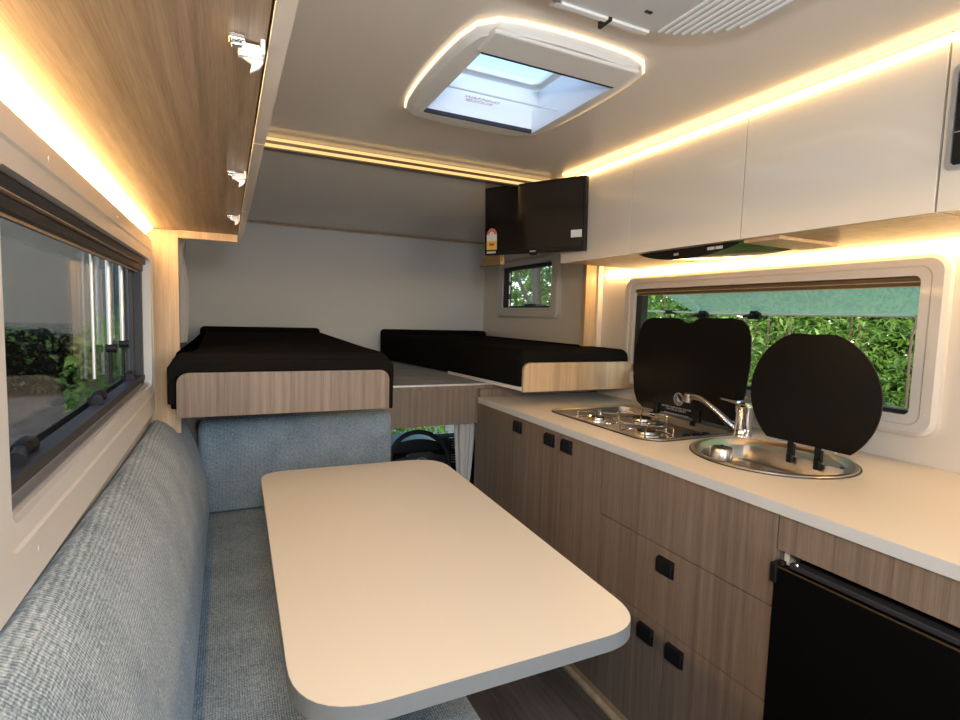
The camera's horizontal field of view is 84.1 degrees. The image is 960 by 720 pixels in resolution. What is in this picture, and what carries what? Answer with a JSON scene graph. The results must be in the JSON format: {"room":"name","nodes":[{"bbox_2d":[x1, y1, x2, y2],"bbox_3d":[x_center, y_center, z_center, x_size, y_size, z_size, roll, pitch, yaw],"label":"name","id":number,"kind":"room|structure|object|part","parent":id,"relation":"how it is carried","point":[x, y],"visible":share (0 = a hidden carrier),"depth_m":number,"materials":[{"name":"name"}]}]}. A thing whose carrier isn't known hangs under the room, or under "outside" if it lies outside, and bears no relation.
{"room":"vehicle interior","nodes":[
{"label":"vehicle interior","id":0,"kind":"room"},
{"bbox_2d":[0,95,186,592],"bbox_3d":[-0.769,0.220,1.050,0.040,1.945,5.310,-1,5,-25],"label":"wall","id":1,"kind":"structure","parent":0,"point":[145,428],"depth_m":1.15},
{"bbox_2d":[0,96,154,630],"bbox_3d":[-0.790,-0.050,1.081,0.079,0.567,1.430,-1,5,-25],"label":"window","id":2,"kind":"structure","parent":1,"relation":"in","point":[77,372],"depth_m":0.89,"materials":[{"name":"grey plastic"}]},
{"bbox_3d":[-0.845,-0.065,1.108,0.004,0.480,1.330,-1,5,-25],"label":"pane","id":3,"kind":"part","parent":2,"relation":"part of","materials":[{"name":"clear glass"}]},
{"bbox_3d":[-0.887,-0.111,1.218,0.007,0.310,0.007,-1,5,-25],"label":"hanging rod","id":4,"kind":"part","parent":2,"relation":"part of","materials":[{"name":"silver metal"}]},
{"bbox_3d":[-0.953,-0.152,1.366,0.011,0.225,0.012,-1,5,-25],"label":"stay arm","id":5,"kind":"part","parent":2,"relation":"part of","materials":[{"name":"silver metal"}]},
{"bbox_3d":[-1.035,-0.169,1.536,0.011,0.225,0.012,-1,5,-25],"label":"stay arm","id":6,"kind":"part","parent":2,"relation":"part of","materials":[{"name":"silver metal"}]},
{"bbox_2d":[0,0,298,242],"bbox_3d":[-0.391,-0.477,0.613,0.280,0.382,2.520,-1,5,-25],"label":"locker","id":7,"kind":"object","parent":1,"relation":"attached to","point":[173,101],"visible":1,"depth_m":0.61,"materials":[{"name":"brown wood"}]},
{"bbox_2d":[0,60,151,232],"bbox_3d":[-0.528,-0.304,0.600,0.018,0.018,2.385,-1,5,-25],"label":"strip light","id":8,"kind":"object","parent":7,"relation":"attached to","point":[12,90],"visible":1,"depth_m":0.76,"materials":[{"name":"white plastic"}]},
{"bbox_3d":[-0.896,-0.579,1.751,0.175,0.364,0.018,-1,5,-25],"label":"panel","id":9,"kind":"part","parent":7,"relation":"part of","materials":[{"name":"brown wood"}]},
{"bbox_3d":[-0.701,-0.575,1.569,0.017,0.353,0.517,-1,5,-25],"label":"door","id":10,"kind":"part","parent":7,"relation":"part of","materials":[{"name":"beige laminate"}]},
{"bbox_3d":[-0.458,-0.526,1.060,0.017,0.353,0.610,-1,5,-25],"label":"door","id":11,"kind":"part","parent":7,"relation":"part of","materials":[{"name":"beige laminate"}]},
{"bbox_3d":[-0.201,-0.475,0.520,0.017,0.353,0.584,-1,5,-25],"label":"door","id":12,"kind":"part","parent":7,"relation":"part of","materials":[{"name":"beige laminate"}]},
{"bbox_2d":[147,228,181,432],"bbox_3d":[-1.035,-0.265,1.744,0.085,1.024,0.030,-1,5,-25],"label":"end post","id":13,"kind":"object","parent":1,"relation":"attached to","point":[164,243],"visible":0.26,"depth_m":1.74,"materials":[{"name":"brown wood"}]},
{"bbox_2d":[186,223,484,350],"bbox_3d":[-0.923,-0.452,3.842,2.095,0.940,0.040,-1,5,-25],"label":"wall","id":14,"kind":"structure","parent":0,"point":[351,287],"depth_m":3.76,"materials":[{"name":"grey paint"}]},
{"bbox_2d":[247,221,484,244],"bbox_3d":[-0.898,-0.912,3.780,2.095,0.012,0.014,-1,5,-25],"label":"trim","id":15,"kind":"structure","parent":14,"relation":"attached to","point":[247,221],"depth_m":3.79,"materials":[{"name":"brown wood"}]},
{"bbox_2d":[182,388,596,487],"bbox_3d":[-0.315,0.614,2.586,2.095,0.938,0.045,-1,5,-25],"label":"bed base","id":16,"kind":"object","parent":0,"point":[423,408],"depth_m":2.61,"materials":[{"name":"beige wood"}]},
{"bbox_2d":[454,423,475,480],"bbox_3d":[-0.086,0.588,2.796,0.128,0.868,0.102,1,5,-7],"label":"curtain","id":17,"kind":"object","parent":16,"relation":"hanging from","point":[464,434],"visible":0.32,"depth_m":2.76,"materials":[{"name":"grey fabric"}]},
{"bbox_2d":[466,666,610,719],"bbox_3d":[0.476,1.262,0.938,2.175,0.040,3.860,-1,5,-25],"label":"floor","id":18,"kind":"structure","parent":0,"point":[553,694],"depth_m":1.81,"materials":[{"name":"brown wood"}]},
{"bbox_2d":[261,460,630,719],"bbox_3d":[-0.220,0.806,1.425,0.656,0.749,1.214,-1,5,-25],"label":"dining table","id":19,"kind":"object","parent":18,"relation":"on","point":[401,587],"visible":0.99,"depth_m":1.05,"materials":[{"name":"beige laminate"}]},
{"bbox_2d":[478,404,603,688],"bbox_3d":[0.513,0.685,2.423,0.732,0.868,0.966,-1,5,-25],"label":"base cabinet","id":20,"kind":"object","parent":18,"relation":"on","point":[550,481],"visible":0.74,"depth_m":2.11,"materials":[{"name":"beige wood"}]},
{"bbox_3d":[0.096,0.653,2.501,0.017,0.838,0.461,-1,5,-25],"label":"door","id":21,"kind":"part","parent":20,"relation":"part of","materials":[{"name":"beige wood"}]},
{"bbox_3d":[0.250,0.684,2.178,0.017,0.838,0.251,-1,5,-25],"label":"door","id":22,"kind":"part","parent":20,"relation":"part of","materials":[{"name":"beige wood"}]},
{"bbox_3d":[0.276,0.315,2.092,0.004,0.052,0.062,-1,5,-25],"label":"handle","id":23,"kind":"part","parent":20,"relation":"part of","materials":[{"name":"black plastic"}]},
{"bbox_3d":[0.358,0.705,1.952,0.017,0.838,0.248,-1,5,-25],"label":"door","id":24,"kind":"part","parent":20,"relation":"part of","materials":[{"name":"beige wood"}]},
{"bbox_2d":[478,392,959,580],"bbox_3d":[0.914,0.315,1.581,0.734,0.027,2.764,-1,5,-25],"label":"countertop","id":25,"kind":"structure","parent":20,"relation":"on","point":[909,512],"depth_m":1.33,"materials":[{"name":"beige laminate"}]},
{"bbox_2d":[552,318,751,441],"bbox_3d":[0.664,0.048,2.151,0.517,0.450,0.660,-1,5,-25],"label":"gas hob","id":26,"kind":"object","parent":25,"relation":"in","point":[710,358],"visible":0.99,"depth_m":2.17,"materials":[{"name":"black glass"}]},
{"bbox_3d":[0.497,0.249,2.241,0.080,0.016,0.080,-1,5,-25],"label":"burner","id":27,"kind":"part","parent":26,"relation":"part of","materials":[{"name":"silver metal"}]},
{"bbox_3d":[0.685,0.253,2.253,0.120,0.016,0.120,-1,5,-25],"label":"burner","id":28,"kind":"part","parent":26,"relation":"part of","materials":[{"name":"silver metal"}]},
{"bbox_2d":[553,404,732,440],"bbox_3d":[0.657,0.256,2.169,0.505,0.032,0.645,-1,5,-25],"label":"tray","id":29,"kind":"object","parent":26,"relation":"on","point":[642,421],"depth_m":2.19,"materials":[{"name":"silver metal"}]},
{"bbox_3d":[0.622,0.273,1.991,0.105,0.016,0.105,-1,5,-25],"label":"burner","id":30,"kind":"part","parent":26,"relation":"part of","materials":[{"name":"silver metal"}]},
{"bbox_3d":[0.853,0.029,2.211,0.005,0.412,0.610,-1,5,-25],"label":"lid","id":31,"kind":"part","parent":26,"relation":"part of","materials":[{"name":"black glass"}]},
{"bbox_2d":[683,393,752,437],"bbox_3d":[0.887,0.203,2.005,0.066,0.126,0.280,-2,6,-37],"label":"mixer tap","id":32,"kind":"object","parent":25,"relation":"on","point":[742,425],"visible":1,"depth_m":1.92,"materials":[{"name":"silver metal"}]},
{"bbox_3d":[0.887,0.201,2.013,0.034,0.125,0.220,-1,6,-33],"label":"spout","id":33,"kind":"part","parent":32,"relation":"part of","materials":[{"name":"silver metal"}]},
{"bbox_3d":[0.928,0.151,1.966,0.035,0.014,0.077,-1,5,-25],"label":"lever","id":34,"kind":"part","parent":32,"relation":"part of","materials":[{"name":"silver metal"}]},
{"bbox_2d":[689,333,882,479],"bbox_3d":[0.897,0.177,1.620,0.464,0.520,0.476,-1,5,-25],"label":"sink","id":35,"kind":"object","parent":25,"relation":"in","point":[822,395],"visible":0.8,"depth_m":1.62,"materials":[{"name":"silver metal"}]},
{"bbox_3d":[0.889,0.363,1.640,0.456,0.147,0.456,-1,5,-25],"label":"bowl","id":36,"kind":"part","parent":35,"relation":"part of","materials":[{"name":"silver metal"}]},
{"bbox_3d":[1.006,0.091,1.621,0.005,0.342,0.400,-1,5,-25],"label":"lid","id":37,"kind":"part","parent":35,"relation":"part of","materials":[{"name":"black glass"}]},
{"bbox_2d":[592,450,784,719],"bbox_3d":[0.858,0.754,1.700,0.732,0.868,0.636,-1,5,-25],"label":"base cabinet","id":38,"kind":"object","parent":18,"relation":"on","point":[688,562],"visible":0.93,"depth_m":1.49,"materials":[{"name":"beige wood"}]},
{"bbox_2d":[562,665,620,719],"bbox_3d":[0.562,1.194,1.484,0.021,0.012,2.780,-1,5,-25],"label":"trim","id":39,"kind":"structure","parent":38,"relation":"attached to","point":[568,669],"depth_m":1.84,"materials":[{"name":"brown wood"}]},
{"bbox_3d":[0.473,0.961,1.715,0.017,0.374,0.312,-1,5,-25],"label":"door","id":40,"kind":"part","parent":38,"relation":"part of","materials":[{"name":"beige wood"}]},
{"bbox_3d":[0.506,0.833,1.620,0.004,0.052,0.062,-1,5,-25],"label":"handle","id":41,"kind":"part","parent":38,"relation":"part of","materials":[{"name":"black plastic"}]},
{"bbox_3d":[0.540,0.601,1.544,0.004,0.052,0.062,-1,5,-25],"label":"handle","id":42,"kind":"part","parent":38,"relation":"part of","materials":[{"name":"black plastic"}]},
{"bbox_3d":[0.555,0.843,1.516,0.004,0.052,0.062,-1,5,-25],"label":"handle","id":43,"kind":"part","parent":38,"relation":"part of","materials":[{"name":"black plastic"}]},
{"bbox_3d":[0.551,0.668,1.545,0.017,0.234,0.634,-1,5,-25],"label":"drawer","id":44,"kind":"part","parent":38,"relation":"part of","materials":[{"name":"beige wood"}]},
{"bbox_3d":[0.558,0.438,1.526,0.017,0.224,0.634,-1,5,-25],"label":"panel","id":45,"kind":"part","parent":38,"relation":"part of","materials":[{"name":"beige wood"}]},
{"bbox_3d":[0.610,0.988,1.429,0.017,0.374,0.320,-1,5,-25],"label":"door","id":46,"kind":"part","parent":38,"relation":"part of","materials":[{"name":"beige wood"}]},
{"bbox_3d":[0.573,0.419,1.532,0.014,0.190,0.636,-1,5,-25],"label":"rail","id":47,"kind":"part","parent":38,"relation":"part of","materials":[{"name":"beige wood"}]},
{"bbox_2d":[778,515,959,627],"bbox_3d":[1.248,0.832,0.894,0.712,0.868,1.154,-1,5,-25],"label":"panel","id":48,"kind":"object","parent":18,"relation":"on","point":[934,594],"visible":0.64,"depth_m":1.05,"materials":[{"name":"beige wood"}]},
{"bbox_3d":[1.015,0.782,1.413,0.685,0.868,0.012,-1,5,-25],"label":"panel","id":49,"kind":"part","parent":48,"relation":"part of","materials":[{"name":"white plastic"}]},
{"bbox_2d":[763,559,959,719],"bbox_3d":[1.071,0.858,1.107,0.628,0.771,0.623,-1,5,-25],"label":"refrigerator","id":50,"kind":"object","parent":48,"relation":"in","point":[840,648],"visible":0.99,"depth_m":1.07,"materials":[{"name":"black metal"}]},
{"bbox_3d":[0.836,0.489,0.941,0.030,0.012,0.590,-1,5,-25],"label":"trim","id":51,"kind":"part","parent":50,"relation":"part of","materials":[{"name":"grey plastic"}]},
{"bbox_3d":[-0.321,1.047,0.948,0.663,0.338,3.000,-1,5,-25],"label":"bench base","id":52,"kind":"object","parent":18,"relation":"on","visible":0},
{"bbox_2d":[192,507,479,719],"bbox_3d":[-0.291,0.808,0.942,0.692,0.140,3.005,-1,5,-25],"label":"seat cushion","id":53,"kind":"object","parent":52,"relation":"on","point":[240,673],"visible":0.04,"depth_m":1.34,"materials":[{"name":"grey fabric"}]},
{"bbox_2d":[0,419,208,719],"bbox_3d":[-0.511,0.483,0.750,0.158,0.521,2.903,-1,5,-25],"label":"cushion","id":54,"kind":"object","parent":53,"relation":"on","point":[109,629],"visible":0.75,"depth_m":0.79,"materials":[{"name":"grey fabric"}]},
{"bbox_2d":[198,409,390,512],"bbox_3d":[-0.772,0.421,2.293,0.780,0.378,0.097,-1,5,-25],"label":"cushion","id":55,"kind":"object","parent":53,"relation":"on","point":[236,452],"visible":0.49,"depth_m":2.20,"materials":[{"name":"fabric"}]},
{"bbox_2d":[247,0,959,242],"bbox_3d":[0.222,-0.725,1.432,2.175,0.065,5.310,-1,5,-25],"label":"ceiling","id":56,"kind":"structure","parent":0,"point":[350,68],"depth_m":1.43,"materials":[{"name":"white paint"}]},
{"bbox_2d":[179,238,189,342],"bbox_3d":[-1.136,-0.420,1.998,0.112,0.705,0.251,-1,5,-25],"label":"curtain","id":57,"kind":"object","parent":56,"relation":"hanging from","point":[183,277],"visible":0.31,"depth_m":1.98,"materials":[{"name":"grey fabric"}]},
{"bbox_2d":[264,137,541,186],"bbox_3d":[-0.132,-0.767,2.163,2.085,0.039,0.040,-1,5,-25],"label":"rail","id":58,"kind":"object","parent":56,"relation":"attached to","point":[271,144],"visible":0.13,"depth_m":2.04,"materials":[{"name":"brown metal"}]},
{"bbox_2d":[404,16,644,135],"bbox_3d":[0.091,-0.774,1.404,0.490,0.177,0.610,-1,5,-25],"label":"roof hatch","id":59,"kind":"object","parent":56,"relation":"attached to","point":[584,72],"visible":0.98,"depth_m":1.37,"materials":[{"name":"white plastic"}]},
{"bbox_3d":[0.000,-0.713,1.588,0.354,0.012,0.006,-1,5,-25],"label":"blind handle","id":60,"kind":"part","parent":59,"relation":"part of","materials":[{"name":"grey plastic"}]},
{"bbox_3d":[0.098,-0.851,1.428,0.440,0.018,0.470,-1,5,-25],"label":"lid frame","id":61,"kind":"part","parent":59,"relation":"part of","materials":[{"name":"white plastic"}]},
{"bbox_3d":[0.166,-0.683,1.240,0.362,0.022,0.008,-1,5,-25],"label":"blind handle","id":62,"kind":"part","parent":59,"relation":"part of","materials":[{"name":"grey plastic"}]},
{"bbox_2d":[549,0,800,35],"bbox_3d":[0.342,-0.642,0.811,0.525,0.042,0.516,-1,5,-25],"label":"air conditioner","id":63,"kind":"object","parent":56,"relation":"attached to","point":[673,17],"visible":1,"depth_m":0.98,"materials":[{"name":"grey plastic"}]},
{"bbox_2d":[578,31,959,175],"bbox_3d":[0.936,-0.651,1.099,0.014,0.010,2.685,-1,5,-25],"label":"strip light","id":64,"kind":"object","parent":56,"relation":"in","point":[949,38],"visible":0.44,"depth_m":1.34,"materials":[{"name":"white plastic"}]},
{"bbox_2d":[483,251,959,473],"bbox_3d":[1.158,0.202,1.968,0.040,1.945,5.310,-1,5,-25],"label":"wall","id":65,"kind":"structure","parent":0,"point":[940,449],"depth_m":2.79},
{"bbox_2d":[497,253,561,318],"bbox_3d":[0.330,-0.495,3.658,0.060,0.410,0.820,-1,5,-25],"label":"window","id":66,"kind":"structure","parent":65,"relation":"in","point":[529,287],"depth_m":3.63,"materials":[{"name":"grey plastic"}]},
{"bbox_3d":[0.350,-0.505,3.667,0.004,0.350,0.720,-1,5,-25],"label":"pane","id":67,"kind":"part","parent":66,"relation":"part of","materials":[{"name":"clear glass"}]},
{"bbox_2d":[560,31,959,269],"bbox_3d":[0.897,-0.548,1.826,0.540,0.362,1.376,-1,5,-25],"label":"upper cabinet","id":68,"kind":"object","parent":65,"relation":"attached to","point":[854,164],"visible":0.9,"depth_m":1.40,"materials":[{"name":"white laminate"}]},
{"bbox_2d":[480,175,588,266],"bbox_3d":[0.273,-0.590,2.377,0.520,0.346,0.248,5,6,34],"label":"television","id":69,"kind":"object","parent":68,"relation":"attached to","point":[546,216],"visible":1,"depth_m":2.25,"materials":[{"name":"black plastic"}]},
{"bbox_3d":[0.461,-0.574,2.134,0.017,0.338,0.444,-1,5,-25],"label":"door","id":70,"kind":"part","parent":68,"relation":"part of","materials":[{"name":"beige laminate"}]},
{"bbox_3d":[0.657,-0.535,1.723,0.017,0.338,0.463,-1,5,-25],"label":"door","id":71,"kind":"part","parent":68,"relation":"part of","materials":[{"name":"beige laminate"}]},
{"bbox_2d":[639,235,837,259],"bbox_3d":[0.811,-0.345,1.744,0.270,0.038,0.540,-1,5,-25],"label":"range hood","id":72,"kind":"object","parent":68,"relation":"attached to","point":[777,243],"visible":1,"depth_m":1.63,"materials":[{"name":"black glass"}]},
{"bbox_3d":[0.908,-0.341,1.552,0.260,0.010,0.110,-1,5,-25],"label":"plate","id":73,"kind":"part","parent":72,"relation":"part of","materials":[{"name":"silver metal"}]},
{"bbox_2d":[605,243,959,278],"bbox_3d":[1.292,-0.329,1.608,0.018,0.020,2.840,-1,5,-25],"label":"strip light","id":74,"kind":"object","parent":68,"relation":"attached to","point":[953,246],"visible":1,"depth_m":1.88,"materials":[{"name":"white plastic"}]},
{"bbox_3d":[0.857,-0.495,1.304,0.017,0.338,0.462,-1,5,-25],"label":"door","id":75,"kind":"part","parent":68,"relation":"part of","materials":[{"name":"beige laminate"}]},
{"bbox_2d":[623,254,955,436],"bbox_3d":[1.216,-0.096,2.217,0.426,0.538,1.360,-1,5,-25],"label":"window","id":76,"kind":"structure","parent":65,"relation":"in","point":[921,287],"depth_m":1.88,"materials":[{"name":"grey plastic"}]},
{"bbox_3d":[0.975,-0.246,2.727,0.071,0.019,0.020,0,5,-17],"label":"stay knob","id":77,"kind":"part","parent":76,"relation":"part of","materials":[{"name":"black plastic"}]},
{"bbox_3d":[0.982,-0.246,2.725,0.327,0.012,0.011,0,5,-15],"label":"stay arm","id":78,"kind":"part","parent":76,"relation":"part of","materials":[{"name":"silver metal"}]},
{"bbox_3d":[1.257,-0.256,2.194,0.361,0.131,1.210,-1,5,-25],"label":"flap pane","id":79,"kind":"part","parent":76,"relation":"part of","materials":[{"name":"glass"}]},
{"bbox_2d":[936,28,959,215],"bbox_3d":[1.470,-0.432,0.612,0.552,0.362,1.312,-1,5,-25],"label":"upper cabinet","id":80,"kind":"object","parent":65,"relation":"attached to","point":[948,201],"visible":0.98,"depth_m":1.07,"materials":[{"name":"white laminate"}]},
{"bbox_3d":[1.023,-0.472,0.921,0.012,0.206,0.340,-1,5,-25],"label":"control panel","id":81,"kind":"part","parent":80,"relation":"part of","materials":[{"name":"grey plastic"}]},
{"bbox_3d":[1.025,-0.472,0.922,0.008,0.190,0.324,-1,5,-25],"label":"panel","id":82,"kind":"part","parent":80,"relation":"part of","materials":[{"name":"black glass"}]},
{"bbox_3d":[-0.733,0.674,3.646,2.240,1.220,2.130,-1,5,-25],"label":"shell","id":83,"kind":"object","parent":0,"visible":0},
{"bbox_2d":[391,432,474,484],"bbox_3d":[-0.817,0.860,3.824,2.160,0.755,0.870,-1,5,-25],"label":"dashboard","id":84,"kind":"object","parent":83,"relation":"in","point":[418,443],"visible":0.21,"depth_m":3.57,"materials":[{"name":"black plastic"}]},
{"bbox_2d":[391,432,441,453],"bbox_3d":[-0.469,0.553,3.599,0.400,0.085,0.220,-1,5,-25],"label":"hood","id":85,"kind":"object","parent":84,"relation":"attached to","point":[418,442],"depth_m":3.52,"materials":[{"name":"grey plastic"}]},
{"bbox_2d":[391,430,450,466],"bbox_3d":[-0.355,0.611,3.263,0.354,0.372,0.383,2,5,6],"label":"steering wheel","id":86,"kind":"object","parent":84,"relation":"attached to","point":[423,455],"visible":0.44,"depth_m":3.21,"materials":[{"name":"grey plastic"}]},
{"bbox_2d":[448,437,454,448],"bbox_3d":[-0.161,0.576,3.699,0.120,0.080,0.030,-1,5,-25],"label":"air vent","id":87,"kind":"object","parent":84,"relation":"attached to","point":[451,440],"depth_m":3.67,"materials":[{"name":"grey plastic"}]},
{"bbox_2d":[449,451,455,463],"bbox_3d":[-0.164,0.676,3.707,0.120,0.080,0.030,-1,5,-25],"label":"air vent","id":88,"kind":"object","parent":84,"relation":"attached to","point":[452,453],"depth_m":3.68,"materials":[{"name":"grey plastic"}]},
{"bbox_2d":[390,360,505,391],"bbox_3d":[-0.612,0.070,3.199,2.095,0.026,1.474,-1,5,-25],"label":"platform","id":89,"kind":"object","parent":83,"relation":"on","point":[406,376],"visible":0.2,"depth_m":2.74,"materials":[{"name":"beige wood"}]},
{"bbox_2d":[200,326,319,332],"bbox_3d":[-1.445,-0.108,3.531,0.730,0.221,0.107,-1,5,-25],"label":"bolster","id":90,"kind":"object","parent":89,"relation":"on","point":[204,328],"visible":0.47,"depth_m":3.47,"materials":[{"name":"black fabric"}]},
{"bbox_2d":[167,331,393,408],"bbox_3d":[-1.011,-0.002,2.643,0.779,0.205,1.880,-1,5,-25],"label":"mattress","id":91,"kind":"object","parent":89,"relation":"on","point":[210,351],"visible":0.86,"depth_m":1.86,"materials":[{"name":"black fabric"}]},
{"bbox_2d":[176,369,388,417],"bbox_3d":[-0.779,0.079,2.092,0.673,0.141,0.682,-1,5,-25],"label":"bunk base","id":92,"kind":"object","parent":89,"relation":"on","point":[198,394],"visible":1,"depth_m":1.77,"materials":[{"name":"beige wood"}]},
{"bbox_2d":[380,329,485,359],"bbox_3d":[-0.344,-0.117,4.045,0.820,0.221,0.127,-1,5,-25],"label":"bolster","id":93,"kind":"object","parent":89,"relation":"on","point":[383,331],"visible":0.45,"depth_m":3.96,"materials":[{"name":"black fabric"}]},
{"bbox_3d":[-0.297,0.124,2.539,2.095,0.008,0.008,-1,5,-25],"label":"edge trim","id":94,"kind":"part","parent":89,"relation":"part of","materials":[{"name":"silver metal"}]},
{"bbox_2d":[448,362,632,391],"bbox_3d":[0.298,0.047,2.881,0.715,0.135,0.742,-1,5,-25],"label":"bunk base","id":95,"kind":"object","parent":89,"relation":"on","point":[548,376],"visible":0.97,"depth_m":2.55,"materials":[{"name":"brown wood"}]},
{"bbox_2d":[381,334,627,386],"bbox_3d":[0.022,-0.035,3.280,0.848,0.172,1.674,-1,5,-25],"label":"mattress","id":96,"kind":"object","parent":95,"relation":"on","point":[493,358],"visible":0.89,"depth_m":2.83,"materials":[{"name":"black fabric"}]},
{"bbox_2d":[580,265,603,346],"bbox_3d":[0.617,-0.341,2.925,0.105,0.910,0.050,-1,5,-25],"label":"post","id":97,"kind":"object","parent":89,"relation":"on","point":[593,276],"visible":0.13,"depth_m":2.92,"materials":[{"name":"brown wood"}]},
{"label":"outside","id":98,"kind":"structure","parent":0,"visible":0},
{"bbox_2d":[391,403,890,433],"bbox_3d":[-6.278,-0.004,24.808,70.000,0.001,70.000,-1,5,-25],"label":"ground","id":99,"kind":"structure","parent":98,"point":[450,428],"depth_m":10.31,"materials":[{"name":"green plant"}]},
{"bbox_2d":[391,425,447,434],"bbox_3d":[-2.369,0.405,6.533,4.556,2.565,1.393,-1,5,-25],"label":"hedge","id":100,"kind":"object","parent":99,"relation":"on","point":[441,428],"visible":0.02,"depth_m":6.98,"materials":[{"name":"green plant"}]},
{"bbox_2d":[647,295,730,321],"bbox_3d":[1.555,-0.239,5.189,1.448,4.125,2.079,-1,5,-25],"label":"shrub","id":101,"kind":"object","parent":99,"relation":"on","point":[671,302],"visible":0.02,"depth_m":4.66,"materials":[{"name":"green plant"}]},
{"bbox_3d":[1.633,-0.185,5.309,0.881,4.002,1.837,-1,5,-25],"label":"stem","id":102,"kind":"part","parent":101,"relation":"part of","materials":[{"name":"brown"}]},
{"bbox_2d":[647,295,914,406],"bbox_3d":[3.495,-1.305,4.371,1.423,6.580,6.095,-1,5,-25],"label":"shrub","id":103,"kind":"object","parent":99,"relation":"on","point":[894,385],"visible":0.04,"depth_m":4.40,"materials":[{"name":"green plant"}]},
{"bbox_2d":[696,315,915,407],"bbox_3d":[2.231,-0.148,3.664,1.292,4.232,1.562,0,5,-21],"label":"shrub","id":104,"kind":"object","parent":99,"relation":"on","point":[789,321],"visible":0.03,"depth_m":3.36,"materials":[{"name":"green plant"}]},
{"bbox_3d":[2.105,-0.088,3.683,1.156,4.101,1.422,-1,5,-25],"label":"stem","id":105,"kind":"part","parent":104,"relation":"part of","materials":[{"name":"green plant"}]},
{"bbox_2d":[904,318,916,407],"bbox_3d":[2.851,0.027,2.355,1.282,4.132,1.517,-1,5,-30],"label":"shrub","id":106,"kind":"object","parent":99,"relation":"on","point":[911,343],"visible":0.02,"depth_m":2.76,"materials":[{"name":"green plant"}]}
]}

